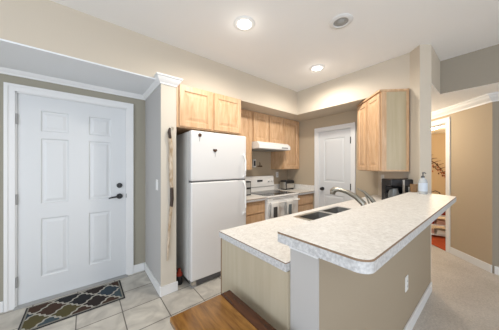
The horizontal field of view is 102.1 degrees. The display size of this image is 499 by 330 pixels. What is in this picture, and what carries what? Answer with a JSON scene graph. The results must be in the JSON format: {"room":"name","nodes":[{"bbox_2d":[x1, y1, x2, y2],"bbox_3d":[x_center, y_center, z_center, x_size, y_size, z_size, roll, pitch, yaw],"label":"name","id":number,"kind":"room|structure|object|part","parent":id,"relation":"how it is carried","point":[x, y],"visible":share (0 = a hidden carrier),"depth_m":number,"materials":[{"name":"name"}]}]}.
{"room":"kitchen","nodes":[
{"label":"kitchen","id":0,"kind":"room"},
{"bbox_2d":[0,38,154,94],"bbox_3d":[-2.401,-0.910,1.362,3.400,0.012,0.642,0,0,-39],"label":"ceiling","id":1,"kind":"structure","parent":0,"point":[13,55],"depth_m":1.87,"materials":[{"name":"white paint"}]},
{"bbox_2d":[0,267,220,329],"bbox_3d":[-0.775,1.375,1.639,6.070,0.050,2.480,0,0,-39],"label":"floor","id":2,"kind":"structure","parent":0,"point":[142,308],"depth_m":1.90,"materials":[{"name":"tile"}]},
{"bbox_2d":[18,280,124,329],"bbox_3d":[-1.689,1.344,1.984,0.750,0.012,0.410,0,0,-39],"label":"doormat","id":3,"kind":"object","parent":2,"relation":"on","point":[36,317],"visible":1,"depth_m":1.94,"materials":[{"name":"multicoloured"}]},
{"bbox_2d":[176,268,182,284],"bbox_3d":[-0.804,1.262,2.312,0.069,0.175,0.069,0,0,-39],"label":"spray bottle","id":4,"kind":"object","parent":2,"relation":"on","point":[179,273],"visible":0.97,"depth_m":2.29,"materials":[{"name":"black plastic"}]},
{"bbox_2d":[176,130,245,287],"bbox_3d":[-0.553,0.477,2.704,0.770,1.745,0.789,0,0,-39],"label":"refrigerator","id":5,"kind":"object","parent":2,"relation":"on","point":[210,187],"visible":0.88,"depth_m":2.36,"materials":[{"name":"white metal"}]},
{"bbox_2d":[189,130,245,180],"bbox_3d":[-0.346,-0.113,2.450,0.770,0.565,0.132,0,0,-39],"label":"freezer","id":6,"kind":"object","parent":5,"relation":"in","point":[229,161],"depth_m":2.40,"materials":[{"name":"white metal"}]},
{"bbox_3d":[-0.363,0.729,2.470,0.770,1.093,0.078,0,0,-39],"label":"door","id":7,"kind":"part","parent":5,"relation":"part of","materials":[{"name":"white metal"}]},
{"bbox_3d":[-0.065,0.415,2.636,0.028,0.450,0.066,0,0,-39],"label":"door handle","id":8,"kind":"part","parent":5,"relation":"part of","materials":[{"name":"white plastic"}]},
{"bbox_2d":[170,290,275,329],"bbox_3d":[0.070,1.035,0.679,0.343,0.630,1.005,0,0,-39],"label":"side table","id":9,"kind":"object","parent":2,"relation":"on","point":[226,310],"visible":1,"depth_m":0.96,"materials":[{"name":"brown wood"}]},
{"bbox_2d":[221,238,289,329],"bbox_3d":[1.037,0.916,1.992,2.707,0.868,0.576,0,0,-39],"label":"base cabinet","id":10,"kind":"object","parent":2,"relation":"on","point":[264,287],"visible":0.18,"depth_m":1.07,"materials":[{"name":"brown wood"}]},
{"bbox_2d":[219,195,381,271],"bbox_3d":[1.032,0.457,1.990,2.717,0.042,0.581,0,0,-39],"label":"countertop","id":11,"kind":"structure","parent":10,"relation":"on","point":[259,239],"depth_m":1.27,"materials":[{"name":"grey laminate"}]},
{"bbox_2d":[293,206,352,220],"bbox_3d":[0.793,0.529,1.789,0.730,0.194,0.430,0,0,-39],"label":"sink","id":12,"kind":"object","parent":11,"relation":"in","point":[318,214],"visible":0.12,"depth_m":1.88,"materials":[{"name":"silver metal"}]},
{"bbox_3d":[0.644,0.530,1.687,0.300,0.193,0.340,0,0,-39],"label":"bowl","id":13,"kind":"part","parent":12,"relation":"part of","materials":[{"name":"silver metal"}]},
{"bbox_3d":[0.919,0.530,1.911,0.310,0.193,0.340,0,0,-39],"label":"bowl","id":14,"kind":"part","parent":12,"relation":"part of","materials":[{"name":"silver metal"}]},
{"bbox_2d":[330,187,375,205],"bbox_3d":[0.892,0.306,1.718,0.258,0.251,0.331,0,0,-39],"label":"kitchen faucet","id":15,"kind":"object","parent":11,"relation":"on","point":[333,190],"visible":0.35,"depth_m":1.69,"materials":[{"name":"silver metal"}]},
{"bbox_3d":[0.831,0.273,1.639,0.044,0.171,0.260,0,0,-39],"label":"spout","id":16,"kind":"part","parent":15,"relation":"part of","materials":[{"name":"silver metal"}]},
{"bbox_3d":[1.016,0.313,1.729,0.052,0.238,0.178,0,0,-39],"label":"lever","id":17,"kind":"part","parent":15,"relation":"part of","materials":[{"name":"silver metal"}]},
{"bbox_2d":[382,178,412,199],"bbox_3d":[1.695,0.293,2.364,0.328,0.305,0.188,0,0,0],"label":"coffee maker","id":18,"kind":"object","parent":11,"relation":"on","point":[391,187],"visible":0.52,"depth_m":2.29,"materials":[{"name":"black plastic"}]},
{"bbox_3d":[1.578,0.319,2.298,0.099,0.161,0.035,0,0,-12],"label":"carafe handle","id":19,"kind":"part","parent":18,"relation":"part of","materials":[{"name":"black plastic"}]},
{"bbox_3d":[1.806,0.311,2.333,0.097,0.190,0.090,0,0,0],"label":"water tank","id":20,"kind":"part","parent":18,"relation":"part of","materials":[{"name":"black plastic"}]},
{"bbox_2d":[246,200,264,223],"bbox_3d":[-0.136,0.932,3.198,0.452,0.835,0.659,0,0,-39],"label":"base cabinet","id":21,"kind":"object","parent":2,"relation":"on","point":[255,211],"visible":0.2,"depth_m":2.96,"materials":[{"name":"brown wood"}]},
{"bbox_3d":[0.067,0.840,2.950,0.412,0.250,0.019,0,0,-39],"label":"drawer","id":22,"kind":"part","parent":21,"relation":"part of","materials":[{"name":"brown wood"}]},
{"bbox_3d":[0.067,0.620,2.950,0.412,0.150,0.019,0,0,-39],"label":"drawer","id":23,"kind":"part","parent":21,"relation":"part of","materials":[{"name":"brown wood"}]},
{"bbox_2d":[246,195,266,202],"bbox_3d":[-0.127,0.445,3.188,0.453,0.140,0.683,0,0,-39],"label":"countertop","id":24,"kind":"structure","parent":21,"relation":"on","point":[251,198],"depth_m":3.00,"materials":[{"name":"grey laminate"}]},
{"bbox_2d":[246,181,250,195],"bbox_3d":[-0.061,0.360,3.276,0.135,0.230,0.124,0,0,-39],"label":"radio","id":25,"kind":"object","parent":24,"relation":"on","point":[248,183],"visible":0.49,"depth_m":3.23,"materials":[{"name":"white plastic"}]},
{"bbox_2d":[245,176,299,219],"bbox_3d":[0.377,0.755,3.541,0.764,1.130,0.708,0,0,-39],"label":"range","id":26,"kind":"object","parent":2,"relation":"on","point":[263,186],"visible":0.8,"depth_m":3.49,"materials":[{"name":"white metal"}]},
{"bbox_2d":[251,190,294,195],"bbox_3d":[0.378,0.467,3.540,0.694,0.004,0.510,0,0,-39],"label":"cooktop","id":27,"kind":"object","parent":26,"relation":"in","point":[254,192],"depth_m":3.54,"materials":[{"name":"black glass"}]},
{"bbox_2d":[269,202,278,218],"bbox_3d":[0.386,0.705,3.103,0.171,0.300,0.055,0,0,-39],"label":"dish towel","id":28,"kind":"object","parent":26,"relation":"hanging from","point":[274,207],"visible":0.87,"depth_m":3.08,"materials":[{"name":"white fabric"}]},
{"bbox_2d":[274,207,277,217],"bbox_3d":[0.400,0.710,3.082,0.080,0.170,0.004,0,0,-39],"label":"print","id":29,"kind":"object","parent":28,"relation":"attached to","point":[275,208],"depth_m":3.08,"materials":[{"name":"grey"}]},
{"bbox_3d":[0.362,0.482,3.560,0.764,0.026,0.660,0,0,-39],"label":"cooktop frame","id":30,"kind":"part","parent":26,"relation":"part of","materials":[{"name":"white metal"}]},
{"bbox_2d":[266,197,299,219],"bbox_3d":[0.572,0.800,3.303,0.744,0.500,0.093,0,0,-39],"label":"oven","id":31,"kind":"object","parent":26,"relation":"in","point":[281,201],"depth_m":3.27,"materials":[{"name":"white metal"}]},
{"bbox_2d":[285,199,292,214],"bbox_3d":[0.653,0.705,3.321,0.151,0.300,0.055,0,0,-39],"label":"dish towel","id":32,"kind":"object","parent":26,"relation":"hanging from","point":[289,204],"visible":0.84,"depth_m":3.30,"materials":[{"name":"white fabric"}]},
{"bbox_2d":[289,204,291,213],"bbox_3d":[0.667,0.710,3.300,0.070,0.170,0.004,0,0,-39],"label":"print","id":33,"kind":"object","parent":32,"relation":"attached to","point":[290,205],"depth_m":3.30,"materials":[{"name":"grey fabric"}]},
{"bbox_2d":[298,193,312,211],"bbox_3d":[0.834,0.932,3.989,0.498,0.835,0.659,0,0,-39],"label":"base cabinet","id":34,"kind":"object","parent":2,"relation":"on","point":[305,203],"visible":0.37,"depth_m":3.73,"materials":[{"name":"brown wood"}]},
{"bbox_2d":[274,184,313,194],"bbox_3d":[0.843,0.445,3.978,0.499,0.140,0.683,0,0,-39],"label":"countertop","id":35,"kind":"structure","parent":34,"relation":"on","point":[301,189],"depth_m":3.98,"materials":[{"name":"grey laminate"}]},
{"bbox_2d":[280,180,293,189],"bbox_3d":[0.779,0.382,4.129,0.303,0.187,0.174,0,0,-39],"label":"toaster","id":36,"kind":"object","parent":35,"relation":"on","point":[284,184],"visible":1,"depth_m":4.04,"materials":[{"name":"silver plastic"}]},
{"bbox_3d":[0.668,0.385,4.041,0.018,0.140,0.150,0,0,-39],"label":"plate","id":37,"kind":"part","parent":36,"relation":"part of","materials":[{"name":"silver metal"}]},
{"bbox_3d":[0.825,0.398,4.060,0.230,0.095,0.009,0,0,-39],"label":"plate","id":38,"kind":"part","parent":36,"relation":"part of","materials":[{"name":"silver metal"}]},
{"bbox_3d":[1.036,0.840,3.741,0.458,0.250,0.019,0,0,-39],"label":"drawer","id":39,"kind":"part","parent":34,"relation":"part of","materials":[{"name":"brown wood"}]},
{"bbox_3d":[1.036,0.620,3.741,0.458,0.150,0.019,0,0,-39],"label":"drawer","id":40,"kind":"part","parent":34,"relation":"part of","materials":[{"name":"brown wood"}]},
{"bbox_2d":[0,73,286,301],"bbox_3d":[-1.544,0.015,2.543,6.220,2.670,0.106,0,0,-39],"label":"wall","id":41,"kind":"structure","parent":0,"point":[138,105],"depth_m":2.56,"materials":[{"name":"beige paint"}]},
{"bbox_2d":[0,301,2,312],"bbox_3d":[-3.059,1.300,1.231,2.015,0.100,0.014,0,0,-39],"label":"baseboard","id":42,"kind":"structure","parent":41,"relation":"attached to","point":[1,302],"depth_m":1.86,"materials":[{"name":"white wood"}]},
{"bbox_2d":[3,82,132,312],"bbox_3d":[-1.872,0.287,2.208,1.052,2.125,0.120,0,0,-39],"label":"door","id":43,"kind":"structure","parent":41,"relation":"in","point":[68,157],"depth_m":2.14,"materials":[{"name":"white wood"}]},
{"bbox_3d":[-1.593,0.365,2.405,0.144,0.064,0.072,0,0,-39],"label":"handle","id":44,"kind":"part","parent":43,"relation":"part of","materials":[{"name":"black metal"}]},
{"bbox_2d":[133,263,143,272],"bbox_3d":[-1.412,1.300,2.574,0.125,0.100,0.014,0,0,-39],"label":"baseboard","id":45,"kind":"structure","parent":41,"relation":"attached to","point":[139,267],"depth_m":2.56,"materials":[{"name":"white wood"}]},
{"bbox_2d":[176,84,240,134],"bbox_3d":[-0.667,-0.663,2.729,0.875,0.477,0.714,0,0,-39],"label":"upper cabinet","id":46,"kind":"object","parent":41,"relation":"attached to","point":[197,109],"visible":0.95,"depth_m":2.41,"materials":[{"name":"brown wood"}]},
{"bbox_3d":[-0.613,-0.664,2.325,0.392,0.448,0.019,0,0,-39],"label":"door","id":47,"kind":"part","parent":46,"relation":"part of","materials":[{"name":"brown wood"}]},
{"bbox_3d":[-0.276,-0.664,2.600,0.407,0.448,0.019,0,0,-39],"label":"door","id":48,"kind":"part","parent":46,"relation":"part of","materials":[{"name":"brown wood"}]},
{"bbox_2d":[238,109,251,169],"bbox_3d":[-0.250,-0.423,3.308,0.499,0.977,0.344,0,0,-39],"label":"upper cabinet","id":49,"kind":"object","parent":41,"relation":"attached to","point":[246,115],"visible":0.35,"depth_m":3.27,"materials":[{"name":"brown wood"}]},
{"bbox_2d":[252,111,282,143],"bbox_3d":[0.242,-0.658,3.710,0.768,0.507,0.344,0,0,-39],"label":"upper cabinet","id":50,"kind":"object","parent":41,"relation":"attached to","point":[265,128],"visible":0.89,"depth_m":3.53,"materials":[{"name":"brown wood"}]},
{"bbox_3d":[0.198,-0.650,3.464,0.355,0.470,0.019,0,0,-39],"label":"door","id":51,"kind":"part","parent":50,"relation":"part of","materials":[{"name":"brown wood"}]},
{"bbox_3d":[0.491,-0.650,3.703,0.360,0.470,0.019,0,0,-39],"label":"door","id":52,"kind":"part","parent":50,"relation":"part of","materials":[{"name":"brown wood"}]},
{"bbox_2d":[252,141,289,151],"bbox_3d":[0.300,-0.342,3.639,0.764,0.125,0.499,0,0,-39],"label":"range hood","id":53,"kind":"object","parent":41,"relation":"attached to","point":[256,145],"visible":0.82,"depth_m":3.41,"materials":[{"name":"white metal"}]},
{"bbox_2d":[274,184,280,188],"bbox_3d":[0.633,0.425,4.235,0.498,0.100,0.020,0,0,-39],"label":"backsplash","id":54,"kind":"structure","parent":41,"relation":"attached to","point":[276,186],"depth_m":4.18,"materials":[{"name":"beige stone"}]},
{"bbox_2d":[271,118,298,168],"bbox_3d":[0.735,-0.423,4.111,0.498,0.977,0.344,0,0,-39],"label":"upper cabinet","id":55,"kind":"object","parent":41,"relation":"attached to","point":[289,159],"visible":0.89,"depth_m":3.97,"materials":[{"name":"brown wood"}]},
{"bbox_3d":[0.826,-0.415,3.976,0.435,0.940,0.019,0,0,-39],"label":"door","id":56,"kind":"part","parent":55,"relation":"part of","materials":[{"name":"brown wood"}]},
{"bbox_2d":[145,84,160,285],"bbox_3d":[-1.080,0.224,2.415,0.158,2.252,0.679,0,0,-39],"label":"wall partition","id":57,"kind":"structure","parent":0,"point":[153,102],"depth_m":2.32,"materials":[{"name":"grey paint"}]},
{"bbox_2d":[144,262,177,296],"bbox_3d":[-1.069,1.300,2.402,0.186,0.100,0.711,0,0,-39],"label":"baseboard","id":58,"kind":"structure","parent":57,"relation":"attached to","point":[162,291],"depth_m":2.16,"materials":[{"name":"white wood"}]},
{"bbox_2d":[161,84,175,286],"bbox_3d":[-0.861,0.224,2.146,0.158,2.252,0.015,0,0,-39],"label":"wall","id":59,"kind":"structure","parent":57,"relation":"attached to","point":[168,93],"depth_m":2.13,"materials":[{"name":"beige paint"}]},
{"bbox_2d":[167,126,173,260],"bbox_3d":[-0.833,0.285,2.131,0.046,1.410,0.078,0,0,32],"label":"stick","id":60,"kind":"object","parent":57,"relation":"hanging from","point":[169,129],"visible":1,"depth_m":2.12,"materials":[{"name":"brown"}]},
{"bbox_3d":[-0.835,-0.334,2.116,0.034,0.136,0.051,0,0,22],"label":"carved handle","id":61,"kind":"part","parent":60,"relation":"part of","materials":[{"name":"brown"}]},
{"bbox_2d":[0,0,409,121],"bbox_3d":[-0.838,-1.116,1.597,6.120,0.408,2.254,0,0,-39],"label":"wall","id":62,"kind":"structure","parent":0,"point":[49,25],"depth_m":2.24,"materials":[{"name":"beige paint"}]},
{"bbox_2d":[0,67,182,99],"bbox_3d":[-2.281,-0.897,1.390,3.421,0.086,0.750,0,0,-39],"label":"trim","id":63,"kind":"structure","parent":62,"relation":"attached to","point":[160,78],"depth_m":2.13,"materials":[{"name":"white wood"}]},
{"bbox_2d":[51,0,498,91],"bbox_3d":[0.464,-1.370,0.120,6.270,0.100,6.400,0,0,-39],"label":"ceiling","id":64,"kind":"structure","parent":0,"point":[287,38],"depth_m":1.97,"materials":[{"name":"white paint"}]},
{"bbox_2d":[234,16,254,30],"bbox_3d":[-0.048,-1.314,1.871,0.200,0.012,0.200,0,0,-39],"label":"recessed light","id":65,"kind":"object","parent":64,"relation":"in","point":[242,23],"visible":1,"depth_m":1.85,"materials":[{"name":"white"}]},
{"bbox_2d":[309,64,324,71],"bbox_3d":[0.909,-1.314,2.715,0.200,0.012,0.200,0,0,-39],"label":"recessed light","id":66,"kind":"object","parent":64,"relation":"in","point":[315,68],"visible":1,"depth_m":2.71,"materials":[{"name":"white"}]},
{"bbox_2d":[329,13,352,28],"bbox_3d":[0.834,-1.310,1.841,0.200,0.020,0.200,0,0,-39],"label":"recessed light","id":67,"kind":"object","parent":64,"relation":"in","point":[340,21],"visible":1,"depth_m":1.83,"materials":[{"name":"white metal"}]},
{"bbox_3d":[0.834,-1.308,1.841,0.072,0.016,0.072,0,0,-39],"label":"bulb","id":68,"kind":"part","parent":67,"relation":"part of","materials":[{"name":"grey plastic"}]},
{"bbox_2d":[287,110,377,208],"bbox_3d":[1.410,0.015,3.762,0.100,2.670,1.950,0,0,-39],"label":"wall","id":69,"kind":"structure","parent":0,"point":[367,181],"depth_m":3.90,"materials":[{"name":"beige paint"}]},
{"bbox_2d":[293,184,313,190],"bbox_3d":[1.035,0.425,4.122,0.018,0.100,0.662,0,0,-39],"label":"backsplash","id":70,"kind":"structure","parent":69,"relation":"attached to","point":[296,186],"depth_m":4.03,"materials":[{"name":"white laminate"}]},
{"bbox_2d":[314,122,355,208],"bbox_3d":[1.488,0.318,3.575,0.115,2.065,0.757,0,0,-39],"label":"door","id":71,"kind":"structure","parent":69,"relation":"in","point":[334,146],"depth_m":3.58,"materials":[{"name":"white wood"}]},
{"bbox_3d":[1.517,0.355,3.598,0.035,1.970,0.592,0,0,-39],"label":"panel","id":72,"kind":"part","parent":71,"relation":"part of","materials":[{"name":"white wood"}]},
{"bbox_2d":[319,45,439,329],"bbox_3d":[1.297,0.015,1.736,2.735,2.670,0.148,0,0,-39],"label":"wall","id":73,"kind":"structure","parent":0,"point":[348,299],"depth_m":1.25,"materials":[{"name":"beige paint"}]},
{"bbox_2d":[289,246,318,258],"bbox_3d":[0.257,0.352,0.884,0.085,0.046,0.166,0,0,-39],"label":"trim","id":74,"kind":"structure","parent":73,"relation":"attached to","point":[289,246],"depth_m":0.86,"materials":[{"name":"white wood"}]},
{"bbox_2d":[290,248,318,329],"bbox_3d":[0.235,0.863,0.871,0.006,0.975,0.143,0,0,-39],"label":"trim","id":75,"kind":"structure","parent":73,"relation":"attached to","point":[304,269],"depth_m":0.87,"materials":[{"name":"grey paint"}]},
{"bbox_2d":[278,191,455,273],"bbox_3d":[1.099,0.302,1.434,2.237,0.045,0.366,0,0,-39],"label":"bar","id":76,"kind":"object","parent":73,"relation":"on","point":[362,239],"visible":0.92,"depth_m":0.86,"materials":[{"name":"grey laminate"}]},
{"bbox_2d":[410,184,417,191],"bbox_3d":[1.768,0.237,2.171,0.066,0.085,0.066,0,0,-39],"label":"cup","id":77,"kind":"object","parent":76,"relation":"on","point":[413,187],"visible":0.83,"depth_m":2.15,"materials":[{"name":"brown wood"}]},
{"bbox_2d":[418,172,427,193],"bbox_3d":[1.735,0.171,2.018,0.072,0.218,0.072,0,0,0],"label":"soap dispenser","id":78,"kind":"object","parent":76,"relation":"on","point":[422,183],"visible":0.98,"depth_m":2.00,"materials":[{"name":"white plastic"}]},
{"bbox_2d":[405,275,407,291],"bbox_3d":[1.246,0.930,1.597,0.072,0.116,0.010,0,0,-39],"label":"power outlet","id":79,"kind":"object","parent":73,"relation":"attached to","point":[406,277],"visible":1,"depth_m":1.58,"materials":[{"name":"white plastic"}]},
{"bbox_2d":[403,282,431,329],"bbox_3d":[1.127,1.300,1.497,2.170,0.100,0.014,0,0,-39],"label":"baseboard","id":80,"kind":"structure","parent":73,"relation":"attached to","point":[412,320],"depth_m":1.81,"materials":[{"name":"white wood"}]},
{"bbox_2d":[378,44,430,195],"bbox_3d":[1.956,0.015,2.617,0.124,2.670,0.866,0,0,6],"label":"wall","id":81,"kind":"structure","parent":0,"point":[420,57],"depth_m":2.20,"materials":[{"name":"beige paint"}]},
{"bbox_2d":[357,88,408,171],"bbox_3d":[1.719,-0.417,2.661,0.329,0.962,0.627,0,0,6],"label":"upper cabinet","id":82,"kind":"object","parent":81,"relation":"attached to","point":[383,117],"visible":1,"depth_m":2.37,"materials":[{"name":"brown wood"}]},
{"bbox_3d":[1.587,-0.402,2.832,0.019,0.912,0.288,0,0,6],"label":"door","id":83,"kind":"part","parent":82,"relation":"part of","materials":[{"name":"brown wood"}]},
{"bbox_3d":[1.556,-0.402,2.531,0.019,0.912,0.288,0,0,6],"label":"door","id":84,"kind":"part","parent":82,"relation":"part of","materials":[{"name":"brown wood"}]},
{"bbox_3d":[1.719,-0.887,2.661,0.329,0.022,0.627,0,0,6],"label":"moulding","id":85,"kind":"part","parent":82,"relation":"part of","materials":[{"name":"brown wood"}]},
{"bbox_3d":[1.699,-0.412,2.358,0.248,0.912,0.003,0,0,6],"label":"panel","id":86,"kind":"part","parent":82,"relation":"part of","materials":[{"name":"laminate"}]},
{"bbox_2d":[431,133,445,194],"bbox_3d":[4.490,0.130,5.080,5.220,2.440,5.000,0,0,-39],"label":"wall","id":87,"kind":"structure","parent":0,"point":[438,141],"depth_m":6.78,"materials":[{"name":"beige paint"}]},
{"bbox_2d":[431,158,445,176],"bbox_3d":[6.228,-0.089,6.896,0.037,1.051,1.178,0,0,-39],"label":"wall art","id":88,"kind":"object","parent":87,"relation":"attached to","point":[433,166],"visible":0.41,"depth_m":6.75,"materials":[{"name":"brown metal"}]},
{"bbox_2d":[431,125,445,133],"bbox_3d":[4.459,-1.120,5.055,5.300,0.060,5.000,0,0,-39],"label":"ceiling","id":89,"kind":"structure","parent":0,"point":[442,129],"depth_m":6.20,"materials":[{"name":"white paint"}]},
{"bbox_2d":[412,216,498,329],"bbox_3d":[2.502,1.374,2.233,11.900,0.052,6.900,0,0,-39],"label":"floor","id":90,"kind":"structure","parent":0,"point":[464,295],"depth_m":2.08,"materials":[{"name":"beige carpet"}]},
{"bbox_2d":[431,235,445,250],"bbox_3d":[3.400,1.342,3.521,0.520,0.012,0.840,0,0,6],"label":"rug","id":91,"kind":"object","parent":90,"relation":"on","point":[438,241],"visible":0.22,"depth_m":3.57,"materials":[{"name":"fabric"}]},
{"bbox_2d":[431,215,445,236],"bbox_3d":[3.580,1.050,3.918,0.840,0.600,0.320,0,0,31],"label":"shelf unit","id":92,"kind":"object","parent":90,"relation":"on","point":[434,224],"visible":0.02,"depth_m":3.77,"materials":[{"name":"white"}]},
{"bbox_3d":[3.580,1.290,3.918,0.800,0.020,0.320,0,0,31],"label":"shelf","id":93,"kind":"part","parent":92,"relation":"part of","materials":[{"name":"white wood"}]},
{"bbox_2d":[434,227,445,234],"bbox_3d":[3.660,1.245,3.858,0.170,0.070,0.240,0,0,31],"label":"folded towel","id":94,"kind":"object","parent":92,"relation":"on","point":[442,231],"visible":0.73,"depth_m":3.79,"materials":[{"name":"white fabric"}]},
{"bbox_2d":[434,218,445,224],"bbox_3d":[3.660,1.065,3.858,0.170,0.070,0.240,0,0,31],"label":"folded towel","id":95,"kind":"object","parent":92,"relation":"on","point":[437,221],"visible":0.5,"depth_m":3.79,"materials":[{"name":"beige fabric"}]},
{"bbox_2d":[431,102,491,264],"bbox_3d":[3.268,0.130,4.127,0.100,2.440,3.200,0,0,6],"label":"wall","id":96,"kind":"structure","parent":0,"point":[470,129],"depth_m":2.77,"materials":[{"name":"beige paint"}]},
{"bbox_2d":[431,117,450,252],"bbox_3d":[3.205,0.292,3.580,0.120,2.115,0.928,0,0,6],"label":"door frame","id":97,"kind":"structure","parent":96,"relation":"in","point":[445,121],"depth_m":3.16,"materials":[{"name":"white wood"}]},
{"bbox_2d":[431,92,498,119],"bbox_3d":[3.676,-0.856,2.238,1.108,0.101,5.185,0,0,-21],"label":"trim","id":98,"kind":"structure","parent":96,"relation":"attached to","point":[490,97],"depth_m":2.81,"materials":[{"name":"white wood"}]},
{"bbox_2d":[450,247,491,272],"bbox_3d":[3.079,1.300,2.832,0.014,0.100,0.585,0,0,6],"label":"baseboard","id":99,"kind":"structure","parent":96,"relation":"attached to","point":[464,256],"depth_m":2.79,"materials":[{"name":"white wood"}]},
{"bbox_2d":[431,82,498,111],"bbox_3d":[3.525,-0.929,3.067,3.460,0.046,6.900,0,0,-39],"label":"ceiling","id":100,"kind":"structure","parent":0,"point":[439,101],"depth_m":2.59,"materials":[{"name":"white paint"}]},
{"bbox_2d":[440,44,498,93],"bbox_3d":[3.550,-1.113,1.217,0.100,0.413,4.000,0,0,-39],"label":"wall header","id":101,"kind":"structure","parent":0,"point":[480,67],"depth_m":2.34,"materials":[{"name":"beige paint"}]},
{"bbox_2d":[492,101,498,272],"bbox_3d":[4.148,0.219,1.277,0.096,2.262,3.337,0,0,-39],"label":"wall","id":102,"kind":"structure","parent":0,"point":[495,105],"depth_m":2.52,"materials":[{"name":"beige paint"}]},
{"bbox_2d":[494,266,498,274],"bbox_3d":[4.079,1.300,1.274,0.016,0.100,3.220,0,0,-39],"label":"baseboard","id":103,"kind":"structure","parent":102,"relation":"attached to","point":[496,269],"depth_m":2.50,"materials":[{"name":"white wood"}]}
]}

